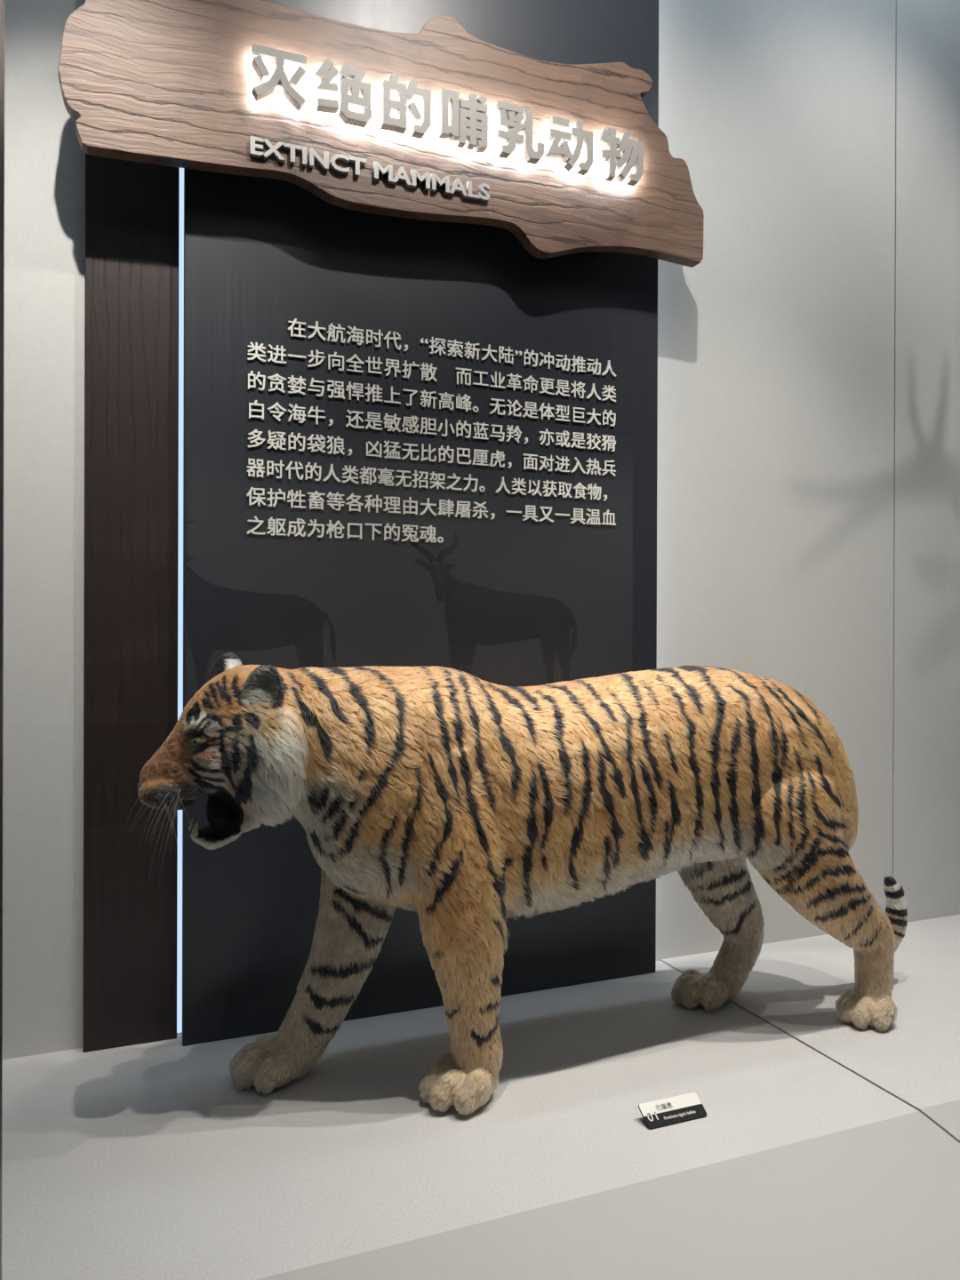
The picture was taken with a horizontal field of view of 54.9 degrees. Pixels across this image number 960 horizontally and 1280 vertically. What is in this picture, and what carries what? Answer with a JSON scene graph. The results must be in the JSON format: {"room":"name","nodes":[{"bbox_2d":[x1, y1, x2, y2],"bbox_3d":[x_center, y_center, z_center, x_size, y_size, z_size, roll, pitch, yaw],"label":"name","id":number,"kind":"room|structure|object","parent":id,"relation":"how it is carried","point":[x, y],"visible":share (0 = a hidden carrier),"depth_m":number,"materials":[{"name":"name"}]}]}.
{"room":"museum","nodes":[
{"label":"museum","id":0,"kind":"room"},
{"bbox_2d":[1,914,959,1279],"bbox_3d":[0.840,1.223,1.906,5.400,0.753,1.270,0,0,-22],"label":"display platform","id":1,"kind":"structure","parent":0,"point":[147,1161],"depth_m":1.54,"materials":[{"name":"white paint"}]},
{"bbox_2d":[176,0,658,1046],"bbox_3d":[-0.095,-0.754,2.164,1.158,3.200,0.075,0,0,-22],"label":"display panel","id":2,"kind":"object","parent":1,"relation":"on","point":[404,442],"visible":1,"depth_m":2.10,"materials":[{"name":"metal"}]},
{"bbox_2d":[57,0,703,267],"bbox_3d":[-0.130,-1.135,2.040,1.457,0.487,0.134,0,0,-22],"label":"sign","id":3,"kind":"object","parent":2,"relation":"attached to","point":[441,122],"visible":1,"depth_m":1.98,"materials":[{"name":"wood"}]},
{"bbox_2d":[129,652,907,1115],"bbox_3d":[0.225,0.437,1.914,1.791,0.818,0.358,0,0,-22],"label":"tiger","id":4,"kind":"object","parent":1,"relation":"on","point":[468,804],"visible":1,"depth_m":1.73},
{"bbox_2d":[638,1091,706,1129],"bbox_3d":[0.342,0.834,1.640,0.122,0.028,0.039,0,0,-22],"label":"card","id":5,"kind":"object","parent":1,"relation":"on","point":[687,1107],"visible":1,"depth_m":1.64,"materials":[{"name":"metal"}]},
{"bbox_2d":[656,1102,672,1110],"bbox_3d":[0.327,0.827,1.640,0.031,0.006,0.009,0,0,-22],"label":"print","id":6,"kind":"object","parent":5,"relation":"on","point":[660,1106],"depth_m":1.64},
{"bbox_2d":[664,1111,695,1119],"bbox_3d":[0.353,0.839,1.633,0.065,0.004,0.006,0,0,-22],"label":"print","id":7,"kind":"object","parent":5,"relation":"on","point":[668,1115],"depth_m":1.63},
{"bbox_2d":[2,0,959,1059],"bbox_3d":[0.589,-0.793,2.537,5.400,3.320,0.100,0,0,-22],"label":"wall","id":8,"kind":"structure","parent":0,"point":[775,480],"depth_m":2.57,"materials":[{"name":"white paint"}]},
{"bbox_2d":[82,153,179,1052],"bbox_3d":[-0.728,-0.456,1.934,0.183,2.600,0.026,0,0,-22],"label":"upright","id":9,"kind":"object","parent":8,"relation":"attached to","point":[132,208],"visible":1,"depth_m":1.92,"materials":[{"name":"brown wood"}]},
{"bbox_3d":[4.318,1.643,-2.658,18.000,0.050,9.790,0,0,-22],"label":"floor","id":10,"kind":"structure","parent":0,"visible":0},
{"bbox_2d":[0,0,4,1279],"bbox_3d":[-0.415,-0.403,0.672,0.116,4.100,0.080,0,0,-22],"label":"trim","id":11,"kind":"structure","parent":10,"relation":"on","point":[2,2],"depth_m":0.72,"materials":[{"name":"metal"}]}
]}

